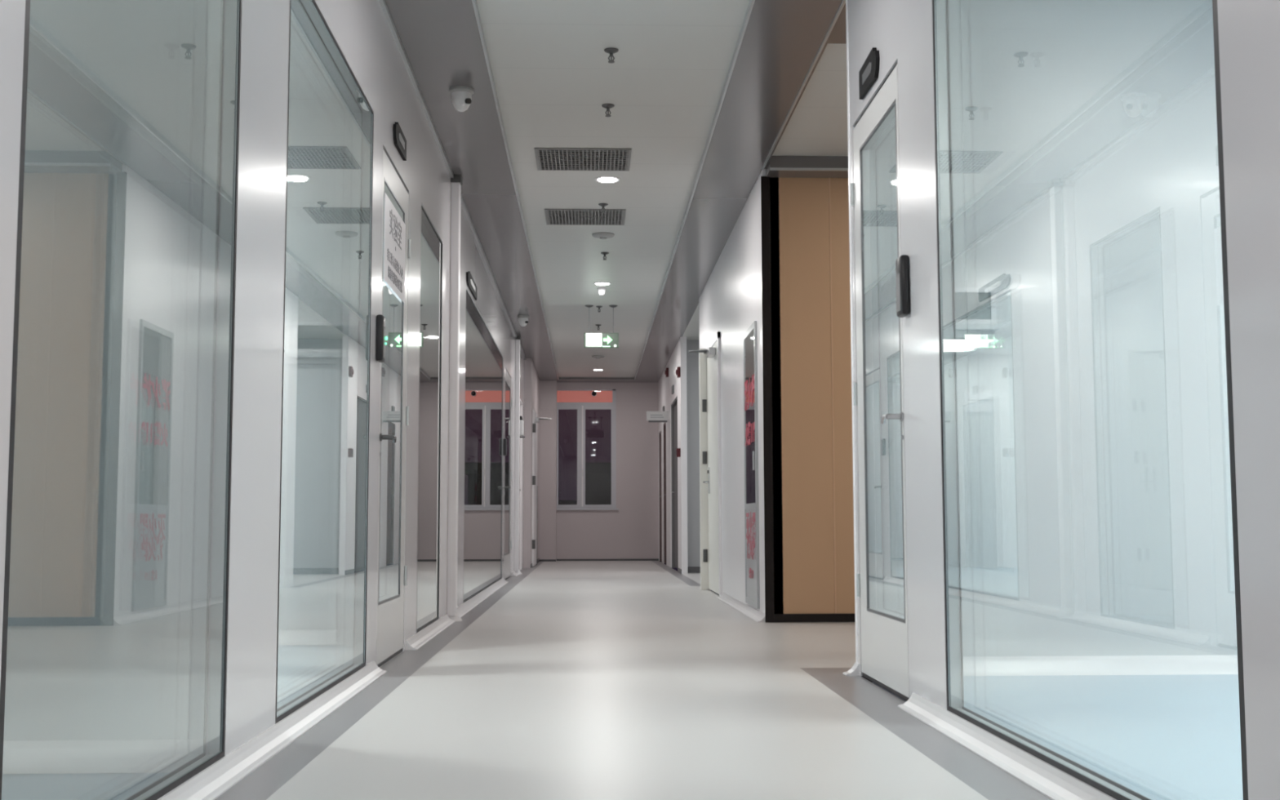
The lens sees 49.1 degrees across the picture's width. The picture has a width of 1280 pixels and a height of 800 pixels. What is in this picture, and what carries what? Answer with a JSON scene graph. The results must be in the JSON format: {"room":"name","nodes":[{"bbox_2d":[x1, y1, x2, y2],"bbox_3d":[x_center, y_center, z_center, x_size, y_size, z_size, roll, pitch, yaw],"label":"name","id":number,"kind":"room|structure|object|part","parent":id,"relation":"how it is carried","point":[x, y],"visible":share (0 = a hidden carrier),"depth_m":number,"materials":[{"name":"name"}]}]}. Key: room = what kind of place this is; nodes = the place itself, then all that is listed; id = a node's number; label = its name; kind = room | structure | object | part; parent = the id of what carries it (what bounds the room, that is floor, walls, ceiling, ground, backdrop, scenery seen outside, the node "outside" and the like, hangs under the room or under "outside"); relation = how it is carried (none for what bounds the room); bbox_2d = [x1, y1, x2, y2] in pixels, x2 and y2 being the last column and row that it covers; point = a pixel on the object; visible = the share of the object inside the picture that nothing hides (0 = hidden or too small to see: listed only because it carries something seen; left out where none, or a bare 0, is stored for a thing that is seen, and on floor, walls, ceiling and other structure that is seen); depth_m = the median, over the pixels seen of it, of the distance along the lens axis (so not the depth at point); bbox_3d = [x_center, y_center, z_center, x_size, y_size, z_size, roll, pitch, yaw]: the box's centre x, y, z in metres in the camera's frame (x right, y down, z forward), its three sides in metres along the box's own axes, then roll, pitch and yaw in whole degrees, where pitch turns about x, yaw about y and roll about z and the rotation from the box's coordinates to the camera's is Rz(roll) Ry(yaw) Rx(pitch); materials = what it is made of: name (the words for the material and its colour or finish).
{"room":"laboratory corridor","nodes":[
{"label":"laboratory corridor","id":0,"kind":"room"},
{"bbox_2d":[1,772,169,799],"bbox_3d":[-2.875,1.400,8.826,3.280,0.049,25.220,0,-5,-2],"label":"floor","id":1,"kind":"structure","parent":0,"point":[65,786],"depth_m":3.21,"materials":[{"name":"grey plastic"}]},
{"bbox_2d":[0,0,524,799],"bbox_3d":[-1.157,-0.133,7.403,0.050,2.750,22.000,0,-5,-2],"label":"wall","id":2,"kind":"structure","parent":0,"point":[361,29],"depth_m":3.80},
{"bbox_2d":[0,0,242,799],"bbox_3d":[-0.993,-0.301,2.782,0.048,2.195,1.303,0,-5,-2],"label":"window","id":3,"kind":"structure","parent":2,"relation":"in","point":[157,789],"depth_m":3.38,"materials":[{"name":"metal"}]},
{"bbox_3d":[-0.991,-0.301,2.782,0.036,2.195,1.303,0,-5,-2],"label":"spacer frame","id":4,"kind":"part","parent":3,"relation":"part of","materials":[{"name":"metal"}]},
{"bbox_3d":[-0.976,-0.301,2.782,0.004,2.173,1.281,0,-5,-2],"label":"pane","id":5,"kind":"part","parent":3,"relation":"part of","materials":[{"name":"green glass"}]},
{"bbox_2d":[2,654,1238,773],"bbox_3d":[-0.084,1.018,5.189,8.400,0.070,3.565,0,-5,-2],"label":"baseboard","id":6,"kind":"structure","parent":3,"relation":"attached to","point":[110,756],"depth_m":3.42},
{"bbox_2d":[275,0,373,723],"bbox_3d":[-1.063,-0.130,4.745,0.048,2.195,1.570,0,-5,-2],"label":"window","id":7,"kind":"structure","parent":2,"relation":"in","point":[322,628],"depth_m":4.61,"materials":[{"name":"glass"}]},
{"bbox_3d":[-1.060,-0.130,4.745,0.036,2.195,1.570,0,-5,-2],"label":"spacer frame","id":8,"kind":"part","parent":7,"relation":"part of","materials":[{"name":"metal"}]},
{"bbox_2d":[157,570,518,799],"bbox_3d":[-1.061,1.115,6.143,0.055,0.045,19.700,0,-5,-2],"label":"baseboard","id":9,"kind":"structure","parent":2,"relation":"attached to","point":[216,779],"depth_m":3.91,"materials":[{"name":"metal"}]},
{"bbox_2d":[375,314,387,362],"bbox_3d":[-1.053,-0.250,5.709,0.038,0.190,0.085,0,-5,-2],"label":"card reader","id":10,"kind":"object","parent":2,"relation":"attached to","point":[380,334],"visible":1,"depth_m":5.67,"materials":[{"name":"black plastic"}]},
{"bbox_2d":[376,149,411,666],"bbox_3d":[-1.083,0.049,6.206,0.107,2.179,0.843,0,-5,-2],"label":"door","id":11,"kind":"structure","parent":2,"relation":"in","point":[392,573],"depth_m":6.16,"materials":[{"name":"grey metal"}]},
{"bbox_3d":[-1.047,0.160,5.852,0.061,0.035,0.142,0,-5,-2],"label":"lever handle","id":12,"kind":"part","parent":11,"relation":"part of","materials":[{"name":"metal"}]},
{"bbox_3d":[-1.094,-0.020,6.160,0.004,1.774,0.644,0,-5,-2],"label":"vision glass","id":13,"kind":"part","parent":11,"relation":"part of","materials":[{"name":"clear glass"}]},
{"bbox_3d":[-1.093,-0.020,6.160,0.010,1.790,0.660,0,-5,-2],"label":"vision frame","id":14,"kind":"part","parent":11,"relation":"part of","materials":[{"name":"grey metal"}]},
{"bbox_2d":[383,192,405,302],"bbox_3d":[-1.085,-0.663,6.211,0.003,0.370,0.650,0,-5,-2],"label":"paper notice","id":15,"kind":"object","parent":11,"relation":"attached to","point":[394,226],"visible":1,"depth_m":6.18,"materials":[{"name":"grey paper"}]},
{"bbox_2d":[392,121,406,160],"bbox_3d":[-1.086,-1.174,6.336,0.016,0.104,0.350,0,-5,-2],"label":"plate","id":16,"kind":"object","parent":2,"relation":"attached to","point":[399,140],"visible":1,"depth_m":6.29,"materials":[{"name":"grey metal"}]},
{"bbox_3d":[-1.079,-1.174,6.336,0.002,0.037,0.192,0,-5,-2],"label":"plate","id":17,"kind":"part","parent":16,"relation":"part of","materials":[{"name":"grey metal"}]},
{"bbox_2d":[416,202,442,632],"bbox_3d":[-1.165,0.119,7.619,0.048,2.195,1.045,0,-5,-2],"label":"window","id":18,"kind":"structure","parent":2,"relation":"in","point":[431,244],"depth_m":7.62,"materials":[{"name":"glass"}]},
{"bbox_2d":[446,174,462,621],"bbox_3d":[-1.146,-0.025,8.645,0.120,2.750,0.120,0,-5,-2],"label":"post","id":19,"kind":"object","parent":2,"relation":"attached to","point":[455,182],"visible":0.85,"depth_m":8.61,"materials":[{"name":"metal"}]},
{"bbox_2d":[466,271,477,300],"bbox_3d":[-1.222,-0.836,10.184,0.016,0.108,0.780,0,-5,-2],"label":"plate","id":20,"kind":"object","parent":2,"relation":"attached to","point":[471,284],"visible":1,"depth_m":10.11,"materials":[{"name":"grey metal"}]},
{"bbox_3d":[-1.215,-0.836,10.184,0.002,0.039,0.429,0,-5,-2],"label":"plate","id":21,"kind":"part","parent":20,"relation":"part of","materials":[{"name":"grey metal"}]},
{"bbox_2d":[463,287,502,602],"bbox_3d":[-1.312,0.480,11.774,0.048,2.195,4.180,0,-5,-2],"label":"window","id":22,"kind":"structure","parent":2,"relation":"in","point":[483,426],"depth_m":11.30,"materials":[{"name":"glass"}]},
{"bbox_3d":[-1.309,0.480,11.774,0.036,2.195,4.180,0,-5,-2],"label":"spacer frame","id":23,"kind":"part","parent":22,"relation":"part of","materials":[{"name":"metal"}]},
{"bbox_2d":[503,438,506,455],"bbox_3d":[-1.351,0.473,14.033,0.032,0.170,0.090,0,-5,-2],"label":"card reader","id":24,"kind":"object","parent":2,"relation":"attached to","point":[504,439],"visible":1,"depth_m":13.99,"materials":[{"name":"black plastic"}]},
{"bbox_2d":[503,368,512,579],"bbox_3d":[-1.387,0.795,14.799,0.107,2.179,1.203,0,-5,-2],"label":"door","id":25,"kind":"structure","parent":2,"relation":"in","point":[508,401],"depth_m":14.87,"materials":[{"name":"grey metal"}]},
{"bbox_3d":[-1.398,0.724,14.723,0.004,1.774,0.944,0,-5,-2],"label":"vision glass","id":26,"kind":"part","parent":25,"relation":"part of","materials":[{"name":"clear glass"}]},
{"bbox_3d":[-1.397,0.724,14.723,0.010,1.790,0.960,0,-5,-2],"label":"vision frame","id":27,"kind":"part","parent":25,"relation":"part of","materials":[{"name":"grey metal"}]},
{"bbox_2d":[514,335,522,574],"bbox_3d":[-1.413,0.628,16.164,0.120,2.750,0.125,0,-5,-2],"label":"post","id":28,"kind":"object","parent":2,"relation":"attached to","point":[517,339],"visible":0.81,"depth_m":16.12,"materials":[{"name":"metal"}]},
{"bbox_2d":[519,399,522,569],"bbox_3d":[-1.488,1.041,17.168,0.079,2.100,1.030,0,-5,-2],"label":"door","id":29,"kind":"structure","parent":2,"relation":"in","point":[521,402],"depth_m":17.63,"materials":[{"name":"paint"}]},
{"bbox_2d":[520,416,524,438],"bbox_3d":[-1.404,0.318,16.495,0.100,0.255,0.100,0,-5,-2],"label":"dispenser","id":30,"kind":"object","parent":2,"relation":"attached to","point":[522,436],"visible":0.52,"depth_m":16.45,"materials":[{"name":"white plastic"}]},
{"bbox_2d":[523,358,556,568],"bbox_3d":[-1.427,0.958,19.964,0.400,2.750,3.220,0,-5,-2],"label":"wall","id":31,"kind":"structure","parent":0,"point":[540,396],"depth_m":21.23,"materials":[{"name":"paint"}]},
{"bbox_2d":[531,409,537,566],"bbox_3d":[-1.436,1.215,19.171,0.047,2.100,0.994,0,-5,-2],"label":"door","id":32,"kind":"structure","parent":31,"relation":"in","point":[534,513],"depth_m":18.74,"materials":[{"name":"grey metal"}]},
{"bbox_2d":[534,417,551,422],"bbox_3d":[-1.331,0.277,19.341,0.208,0.098,0.754,0,-5,-2],"label":"door closer","id":33,"kind":"structure","parent":32,"relation":"attached to","point":[536,419],"depth_m":19.11,"materials":[{"name":"metal"}]},
{"bbox_2d":[556,382,658,559],"bbox_3d":[-0.528,1.042,21.706,2.320,2.880,0.200,0,-5,-2],"label":"wall","id":34,"kind":"structure","parent":0,"point":[632,531],"depth_m":21.57,"materials":[{"name":"paint"}]},
{"bbox_2d":[556,389,618,510],"bbox_3d":[-0.811,0.766,21.650,0.950,1.870,0.130,0,-5,-2],"label":"window","id":35,"kind":"structure","parent":34,"relation":"in","point":[580,400],"depth_m":21.68,"materials":[{"name":"paint"}]},
{"bbox_2d":[556,391,612,402],"bbox_3d":[-0.859,-0.050,21.762,0.860,0.183,0.005,0,-5,-2],"label":"blind","id":36,"kind":"object","parent":35,"relation":"attached to","point":[562,396],"depth_m":21.76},
{"bbox_3d":[-0.832,-0.051,21.750,0.915,0.225,0.070,0,-5,-2],"label":"transom frame","id":37,"kind":"part","parent":35,"relation":"part of","materials":[{"name":"paint"}]},
{"bbox_3d":[-0.808,1.683,21.538,0.950,0.025,0.065,0,-5,-2],"label":"sill","id":38,"kind":"part","parent":35,"relation":"part of","materials":[{"name":"paint"}]},
{"bbox_2d":[591,391,596,396],"bbox_3d":[-0.711,-0.099,21.687,0.084,0.084,0.081,0,-5,-2],"label":"dome camera","id":39,"kind":"object","parent":35,"relation":"attached to","point":[593,393],"visible":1,"depth_m":21.66,"materials":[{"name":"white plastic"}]},
{"bbox_2d":[530,558,700,573],"bbox_3d":[-0.216,2.198,18.785,2.638,0.070,5.762,1,-5,-18],"label":"baseboard","id":40,"kind":"structure","parent":34,"relation":"attached to","point":[690,569],"depth_m":21.45,"materials":[{"name":"grey metal"}]},
{"bbox_2d":[476,0,749,377],"bbox_3d":[-0.221,-1.436,8.956,1.222,0.050,24.800,0,-5,-2],"label":"ceiling","id":41,"kind":"structure","parent":0,"point":[553,76],"depth_m":7.76,"materials":[{"name":"white paint"}]},
{"bbox_2d":[533,147,631,171],"bbox_3d":[-0.343,-1.450,8.450,0.570,0.009,0.500,0,-5,-2],"label":"ceiling vent","id":42,"kind":"object","parent":41,"relation":"in","point":[547,158],"visible":1,"depth_m":8.44,"materials":[{"name":"grey metal"}]},
{"bbox_2d":[544,208,626,225],"bbox_3d":[-0.392,-1.311,10.043,0.570,0.009,0.500,0,-5,-2],"label":"ceiling vent","id":43,"kind":"object","parent":41,"relation":"in","point":[553,216],"visible":0.99,"depth_m":10.04,"materials":[{"name":"grey metal"}]},
{"bbox_2d":[591,355,604,359],"bbox_3d":[-0.554,-0.563,18.510,0.170,0.036,0.170,0,-5,-2],"label":"smoke detector","id":44,"kind":"object","parent":41,"relation":"attached to","point":[597,357],"visible":1,"depth_m":18.45,"materials":[{"name":"white plastic"}]},
{"bbox_2d":[583,304,618,347],"bbox_3d":[-0.392,-0.743,14.162,0.350,0.430,0.090,0,-5,-2],"label":"exit sign","id":45,"kind":"object","parent":41,"relation":"hanging from","point":[590,340],"visible":1,"depth_m":14.14,"materials":[{"name":"plastic"}]},
{"bbox_3d":[-0.514,-0.817,14.165,0.008,0.280,0.008,0,-5,-2],"label":"hanging rod","id":46,"kind":"part","parent":45,"relation":"part of","materials":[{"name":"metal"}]},
{"bbox_3d":[-0.466,-0.606,14.133,0.160,0.130,0.004,0,-5,-2],"label":"lit panel","id":47,"kind":"part","parent":45,"relation":"part of","materials":[{"name":"white plastic"}]},
{"bbox_3d":[-0.270,-0.817,14.173,0.008,0.280,0.008,0,-5,-2],"label":"hanging rod","id":48,"kind":"part","parent":45,"relation":"part of","materials":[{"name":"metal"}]},
{"bbox_2d":[596,287,606,295],"bbox_3d":[-0.360,-1.015,13.132,0.088,0.066,0.088,0,-5,-2],"label":"sensor","id":49,"kind":"object","parent":41,"relation":"attached to","point":[601,291],"visible":1,"depth_m":13.11,"materials":[{"name":"white plastic"}]},
{"bbox_2d":[593,281,611,285],"bbox_3d":[-0.346,-1.066,12.856,0.168,0.012,0.168,0,-5,-2],"label":"recessed light","id":50,"kind":"object","parent":41,"relation":"in","point":[599,283],"visible":1,"depth_m":12.82,"materials":[{"name":"white plastic"}]},
{"bbox_2d":[595,282,608,285],"bbox_3d":[-0.346,-1.064,12.856,0.128,0.008,0.128,0,-5,-2],"label":"diffuser","id":51,"kind":"object","parent":50,"relation":"attached to","point":[596,283],"depth_m":12.82,"materials":[{"name":"white plastic"}]},
{"bbox_2d":[591,231,614,239],"bbox_3d":[-0.280,-1.244,10.664,0.170,0.036,0.170,0,-5,-2],"label":"smoke detector","id":52,"kind":"object","parent":41,"relation":"attached to","point":[602,235],"visible":1,"depth_m":10.62,"materials":[{"name":"white plastic"}]},
{"bbox_2d":[598,203,608,213],"bbox_3d":[-0.253,-1.321,9.648,0.068,0.059,0.068,0,-5,-2],"label":"sprinkler","id":53,"kind":"object","parent":41,"relation":"attached to","point":[602,205],"visible":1,"depth_m":9.64,"materials":[{"name":"metal"}]},
{"bbox_2d":[600,252,608,260],"bbox_3d":[-0.287,-1.169,11.391,0.068,0.059,0.068,0,-5,-2],"label":"sprinkler","id":54,"kind":"object","parent":41,"relation":"attached to","point":[602,253],"visible":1,"depth_m":11.38,"materials":[{"name":"metal"}]},
{"bbox_2d":[594,175,620,182],"bbox_3d":[-0.207,-1.406,8.943,0.168,0.012,0.168,0,-5,-2],"label":"recessed light","id":55,"kind":"object","parent":41,"relation":"in","point":[606,179],"visible":1,"depth_m":8.92,"materials":[{"name":"white plastic"}]},
{"bbox_2d":[597,177,617,182],"bbox_3d":[-0.207,-1.404,8.943,0.128,0.008,0.128,0,-5,-2],"label":"diffuser","id":56,"kind":"object","parent":55,"relation":"attached to","point":[602,180],"depth_m":8.92,"materials":[{"name":"white plastic"}]},
{"bbox_2d":[601,103,614,116],"bbox_3d":[-0.168,-1.520,7.358,0.068,0.059,0.068,0,-5,-2],"label":"sprinkler","id":57,"kind":"object","parent":41,"relation":"attached to","point":[607,106],"visible":1,"depth_m":7.35,"materials":[{"name":"metal"}]},
{"bbox_2d":[604,47,618,63],"bbox_3d":[-0.133,-1.595,6.492,0.068,0.059,0.068,0,-5,-2],"label":"sprinkler","id":58,"kind":"object","parent":41,"relation":"attached to","point":[611,51],"visible":1,"depth_m":6.48,"materials":[{"name":"metal"}]},
{"bbox_2d":[384,0,845,382],"bbox_3d":[-0.248,-1.423,9.164,1.990,0.120,25.220,0,-5,-2],"label":"soffit","id":59,"kind":"structure","parent":41,"relation":"attached to","point":[441,42],"depth_m":7.94,"materials":[{"name":"grey paint"}]},
{"bbox_2d":[448,85,474,111],"bbox_3d":[-0.891,-1.494,6.988,0.124,0.110,0.124,0,-5,-2],"label":"security camera","id":60,"kind":"object","parent":59,"relation":"attached to","point":[461,96],"visible":1,"depth_m":6.95,"materials":[{"name":"white plastic"}]},
{"bbox_2d":[517,315,528,326],"bbox_3d":[-1.224,-0.825,14.692,0.124,0.110,0.124,0,-5,-2],"label":"security camera","id":61,"kind":"object","parent":59,"relation":"attached to","point":[522,319],"visible":1,"depth_m":14.65,"materials":[{"name":"white plastic"}]},
{"bbox_2d":[214,560,1051,799],"bbox_3d":[1.317,1.391,9.126,5.120,0.001,25.520,0,-5,-2],"label":"floor","id":62,"kind":"structure","parent":0,"point":[572,680],"depth_m":4.35,"materials":[{"name":"plastic"}]},
{"bbox_2d":[682,304,699,339],"bbox_3d":[1.292,-0.898,15.139,1.550,0.099,3.300,0,-5,-2],"label":"ceiling","id":63,"kind":"structure","parent":0,"point":[692,331],"depth_m":15.68,"materials":[{"name":"white paint"}]},
{"bbox_2d":[686,339,700,566],"bbox_3d":[1.330,0.522,15.017,1.480,2.750,3.300,0,-5,-2],"label":"wall","id":64,"kind":"structure","parent":0,"point":[692,358],"depth_m":16.55,"materials":[{"name":"white paint"}]},
{"bbox_2d":[657,168,783,613],"bbox_3d":[1.243,0.527,15.067,1.450,2.750,13.235,0,-5,-2],"label":"wall","id":65,"kind":"structure","parent":0,"point":[730,301],"depth_m":10.22,"materials":[{"name":"white paint"}]},
{"bbox_2d":[646,411,667,422],"bbox_3d":[0.235,0.228,18.970,0.290,0.145,0.083,0,-5,-2],"label":"sign","id":66,"kind":"object","parent":65,"relation":"attached to","point":[651,416],"visible":1,"depth_m":18.93,"materials":[{"name":"white plastic"}]},
{"bbox_2d":[659,431,661,560],"bbox_3d":[0.339,1.454,21.103,0.070,1.950,0.750,0,-5,-2],"label":"door","id":67,"kind":"structure","parent":65,"relation":"in","point":[660,432],"depth_m":21.45,"materials":[{"name":"metal"}]},
{"bbox_2d":[663,422,666,563],"bbox_3d":[0.384,1.317,19.811,0.070,2.000,0.750,0,-5,-2],"label":"door","id":68,"kind":"structure","parent":65,"relation":"in","point":[664,424],"depth_m":20.17,"materials":[{"name":"metal"}]},
{"bbox_2d":[664,368,668,377],"bbox_3d":[0.357,-0.370,18.877,0.053,0.120,0.100,0,-5,-2],"label":"fire alarm","id":69,"kind":"object","parent":65,"relation":"attached to","point":[666,371],"visible":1,"depth_m":18.83,"materials":[{"name":"red plastic"}]},
{"bbox_2d":[671,385,674,394],"bbox_3d":[0.415,-0.131,17.703,0.020,0.100,0.200,0,-5,-2],"label":"plate","id":70,"kind":"object","parent":65,"relation":"attached to","point":[673,386],"visible":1,"depth_m":17.61,"materials":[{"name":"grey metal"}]},
{"bbox_2d":[671,396,678,568],"bbox_3d":[0.464,1.062,17.576,0.070,2.120,1.450,0,-5,-2],"label":"door","id":71,"kind":"structure","parent":65,"relation":"in","point":[674,406],"depth_m":18.20,"materials":[{"name":"metal"}]},
{"bbox_2d":[675,366,680,377],"bbox_3d":[0.445,-0.325,16.395,0.053,0.120,0.100,0,-5,-2],"label":"fire alarm","id":72,"kind":"object","parent":65,"relation":"attached to","point":[678,368],"visible":1,"depth_m":16.35,"materials":[{"name":"red plastic"}]},
{"bbox_2d":[675,448,680,457],"bbox_3d":[0.448,0.616,16.364,0.048,0.100,0.090,0,-5,-2],"label":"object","id":73,"kind":"object","parent":65,"relation":"attached to","point":[677,450],"visible":1,"depth_m":16.32,"materials":[{"name":"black plastic"}]},
{"bbox_2d":[698,331,722,596],"bbox_3d":[0.621,0.559,11.833,0.142,2.130,1.185,0,-5,-2],"label":"door","id":74,"kind":"structure","parent":65,"relation":"in","point":[709,369],"depth_m":12.06,"materials":[{"name":"metal"}]},
{"bbox_2d":[688,347,715,358],"bbox_3d":[0.515,-0.403,11.905,0.198,0.120,0.700,0,-5,-2],"label":"door closer","id":75,"kind":"object","parent":74,"relation":"attached to","point":[711,352],"depth_m":11.67,"materials":[{"name":"metal"}]},
{"bbox_3d":[0.512,-0.422,12.005,0.198,0.066,0.505,0,-5,-2],"label":"closer arm","id":76,"kind":"part","parent":75,"relation":"part of","materials":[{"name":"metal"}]},
{"bbox_3d":[0.601,0.607,12.388,0.142,2.130,0.070,0,-5,-2],"label":"casing","id":77,"kind":"part","parent":74,"relation":"part of","materials":[{"name":"white metal"}]},
{"bbox_3d":[0.578,0.696,12.138,0.056,0.230,0.151,0,-5,-2],"label":"lever handle","id":78,"kind":"part","parent":74,"relation":"part of","materials":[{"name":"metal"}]},
{"bbox_3d":[0.650,-0.479,11.909,0.080,0.050,1.155,0,-5,-2],"label":"head casing","id":79,"kind":"part","parent":74,"relation":"part of","materials":[{"name":"white metal"}]},
{"bbox_3d":[0.672,0.510,11.271,0.080,2.130,0.055,0,-5,-2],"label":"casing","id":80,"kind":"part","parent":74,"relation":"part of","materials":[{"name":"white metal"}]},
{"bbox_2d":[742,320,759,608],"bbox_3d":[0.714,0.426,9.088,0.030,1.800,0.660,0,-5,-2],"label":"cabinet","id":81,"kind":"object","parent":65,"relation":"attached to","point":[749,337],"visible":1,"depth_m":9.03,"materials":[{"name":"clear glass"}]},
{"bbox_3d":[0.718,0.119,9.115,0.003,1.105,0.590,0,-5,-2],"label":"cabinet glass","id":82,"kind":"part","parent":81,"relation":"part of","materials":[{"name":"clear glass"}]},
{"bbox_3d":[0.724,0.994,9.039,0.011,0.580,0.590,0,-5,-2],"label":"door","id":83,"kind":"part","parent":81,"relation":"part of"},
{"bbox_3d":[0.716,0.382,8.813,0.014,0.120,0.015,0,-5,-2],"label":"cabinet handle","id":84,"kind":"part","parent":81,"relation":"part of","materials":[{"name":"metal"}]},
{"bbox_2d":[772,43,848,155],"bbox_3d":[2.476,-1.590,7.417,3.330,0.080,2.060,0,-5,-2],"label":"ceiling","id":85,"kind":"structure","parent":0,"point":[817,126],"depth_m":7.55,"materials":[{"name":"white paint"}]},
{"bbox_2d":[765,8,848,177],"bbox_3d":[2.431,-1.566,7.258,3.230,0.175,2.990,0,-5,-2],"label":"soffit","id":86,"kind":"structure","parent":85,"relation":"attached to","point":[838,36],"depth_m":8.39,"materials":[{"name":"grey paint"}]},
{"bbox_2d":[769,177,854,613],"bbox_3d":[2.394,-0.040,8.566,3.210,2.650,0.119,0,-5,-2],"label":"wall","id":87,"kind":"structure","parent":0,"point":[818,568],"depth_m":8.46,"materials":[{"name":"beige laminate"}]},
{"bbox_2d":[760,176,855,622],"bbox_3d":[2.369,-0.016,8.556,3.260,2.700,0.132,0,-5,-2],"label":"trim","id":88,"kind":"structure","parent":87,"relation":"attached to","point":[770,615],"depth_m":8.41,"materials":[{"name":"black metal"}]},
{"bbox_2d":[872,674,1243,799],"bbox_3d":[2.716,0.707,0.989,3.300,0.051,9.100,0,-5,-2],"label":"floor","id":89,"kind":"structure","parent":0,"point":[1158,737],"depth_m":4.14,"materials":[{"name":"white plastic"}]},
{"bbox_2d":[847,0,1279,799],"bbox_3d":[2.637,-0.577,2.554,3.350,2.780,12.000,0,-5,-2],"label":"wall","id":90,"kind":"structure","parent":0,"point":[1095,500],"depth_m":5.57,"materials":[{"name":"white paint"}]},
{"bbox_2d":[378,0,845,379],"bbox_3d":[-0.221,-1.388,8.926,1.926,0.050,24.750,0,-5,-2],"label":"trim","id":91,"kind":"structure","parent":90,"relation":"attached to","point":[383,4],"depth_m":7.56,"materials":[{"name":"grey metal"}]},
{"bbox_2d":[769,167,848,170],"bbox_3d":[2.391,-1.380,8.425,3.228,0.015,0.009,0,-5,-2],"label":"trim","id":92,"kind":"structure","parent":90,"relation":"attached to","point":[771,168],"depth_m":8.37,"materials":[{"name":"grey metal"}]},
{"bbox_2d":[845,0,857,662],"bbox_3d":[0.877,-0.306,5.631,0.056,2.720,0.028,0,-5,-2],"label":"post","id":93,"kind":"object","parent":90,"relation":"attached to","point":[846,19],"visible":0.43,"depth_m":5.62,"materials":[{"name":"white metal"}]},
{"bbox_2d":[858,47,879,99],"bbox_3d":[0.858,-1.228,5.249,0.016,0.120,0.320,0,-5,-2],"label":"plate","id":94,"kind":"object","parent":90,"relation":"attached to","point":[868,72],"visible":1,"depth_m":5.22,"materials":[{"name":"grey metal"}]},
{"bbox_3d":[0.851,-1.228,5.249,0.002,0.043,0.176,0,-5,-2],"label":"plate","id":95,"kind":"part","parent":94,"relation":"part of","materials":[{"name":"grey metal"}]},
{"bbox_2d":[850,62,909,701],"bbox_3d":[0.862,-0.050,5.119,0.107,2.179,0.833,0,-5,-2],"label":"door","id":96,"kind":"structure","parent":90,"relation":"in","point":[878,389],"depth_m":5.09,"materials":[{"name":"grey metal"}]},
{"bbox_3d":[0.876,-0.119,5.073,0.010,1.790,0.650,0,-5,-2],"label":"vision frame","id":97,"kind":"part","parent":96,"relation":"part of","materials":[{"name":"grey metal"}]},
{"bbox_3d":[0.877,-0.119,5.073,0.004,1.774,0.634,0,-5,-2],"label":"vision glass","id":98,"kind":"part","parent":96,"relation":"part of","materials":[{"name":"clear glass"}]},
{"bbox_3d":[0.852,0.062,4.768,0.061,0.035,0.142,0,-5,-2],"label":"lever handle","id":99,"kind":"part","parent":96,"relation":"part of","materials":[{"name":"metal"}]},
{"bbox_2d":[895,254,910,317],"bbox_3d":[0.871,-0.377,4.644,0.032,0.200,0.085,0,-5,-2],"label":"card reader","id":100,"kind":"object","parent":90,"relation":"attached to","point":[902,263],"visible":1,"depth_m":4.61,"materials":[{"name":"black plastic"}]},
{"bbox_2d":[717,592,1116,799],"bbox_3d":[0.892,0.898,3.695,0.055,0.045,14.650,0,-5,-2],"label":"baseboard","id":101,"kind":"structure","parent":90,"relation":"attached to","point":[1047,780],"depth_m":3.55,"materials":[{"name":"metal"}]},
{"bbox_2d":[955,287,999,338],"bbox_3d":[1.307,-0.350,5.576,0.235,0.205,0.050,0,-5,-2],"label":"hatch","id":102,"kind":"object","parent":90,"relation":"attached to","point":[975,308],"visible":0.58,"depth_m":5.59,"materials":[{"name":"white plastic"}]},
{"bbox_3d":[1.306,-0.375,5.598,0.195,0.110,0.007,0,-5,-2],"label":"hatch pane","id":103,"kind":"part","parent":102,"relation":"part of","materials":[{"name":"clear glass"}]},
{"bbox_3d":[1.306,-0.376,5.596,0.235,0.150,0.014,0,-5,-2],"label":"hatch frame","id":104,"kind":"part","parent":102,"relation":"part of","materials":[{"name":"white metal"}]},
{"bbox_2d":[955,323,999,331],"bbox_3d":[1.307,-0.289,5.571,0.235,0.024,0.050,0,-5,-2],"label":"ceiling light","id":105,"kind":"object","parent":102,"relation":"attached to","point":[959,326],"depth_m":5.55,"materials":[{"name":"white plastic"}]},
{"bbox_2d":[932,0,1248,799],"bbox_3d":[0.960,-0.263,3.271,0.048,2.195,1.909,0,-5,-2],"label":"window","id":106,"kind":"structure","parent":90,"relation":"in","point":[1104,784],"depth_m":4.15,"materials":[{"name":"metal"}]},
{"bbox_3d":[0.942,-0.263,3.271,0.004,2.173,1.887,0,-5,-2],"label":"pane","id":107,"kind":"part","parent":106,"relation":"part of","materials":[{"name":"glass"}]},
{"bbox_3d":[0.957,-0.263,3.271,0.036,2.195,1.909,0,-5,-2],"label":"spacer frame","id":108,"kind":"part","parent":106,"relation":"part of","materials":[{"name":"metal"}]},
{"label":"outside","id":109,"kind":"structure","parent":0,"visible":0},
{"bbox_3d":[-1.989,14.443,55.925,80.000,0.100,66.000,0,-5,-2],"label":"ground","id":110,"kind":"structure","parent":109,"visible":0},
{"bbox_2d":[558,500,577,504],"bbox_3d":[-3.168,8.620,48.354,2.000,10.200,6.300,0,-5,-2],"label":"building","id":111,"kind":"structure","parent":110,"relation":"on","point":[560,502],"depth_m":45.67,"materials":[{"name":"black"}]},
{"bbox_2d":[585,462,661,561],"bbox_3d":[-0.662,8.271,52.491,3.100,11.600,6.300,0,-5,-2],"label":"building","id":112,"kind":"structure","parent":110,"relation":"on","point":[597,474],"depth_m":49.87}
]}

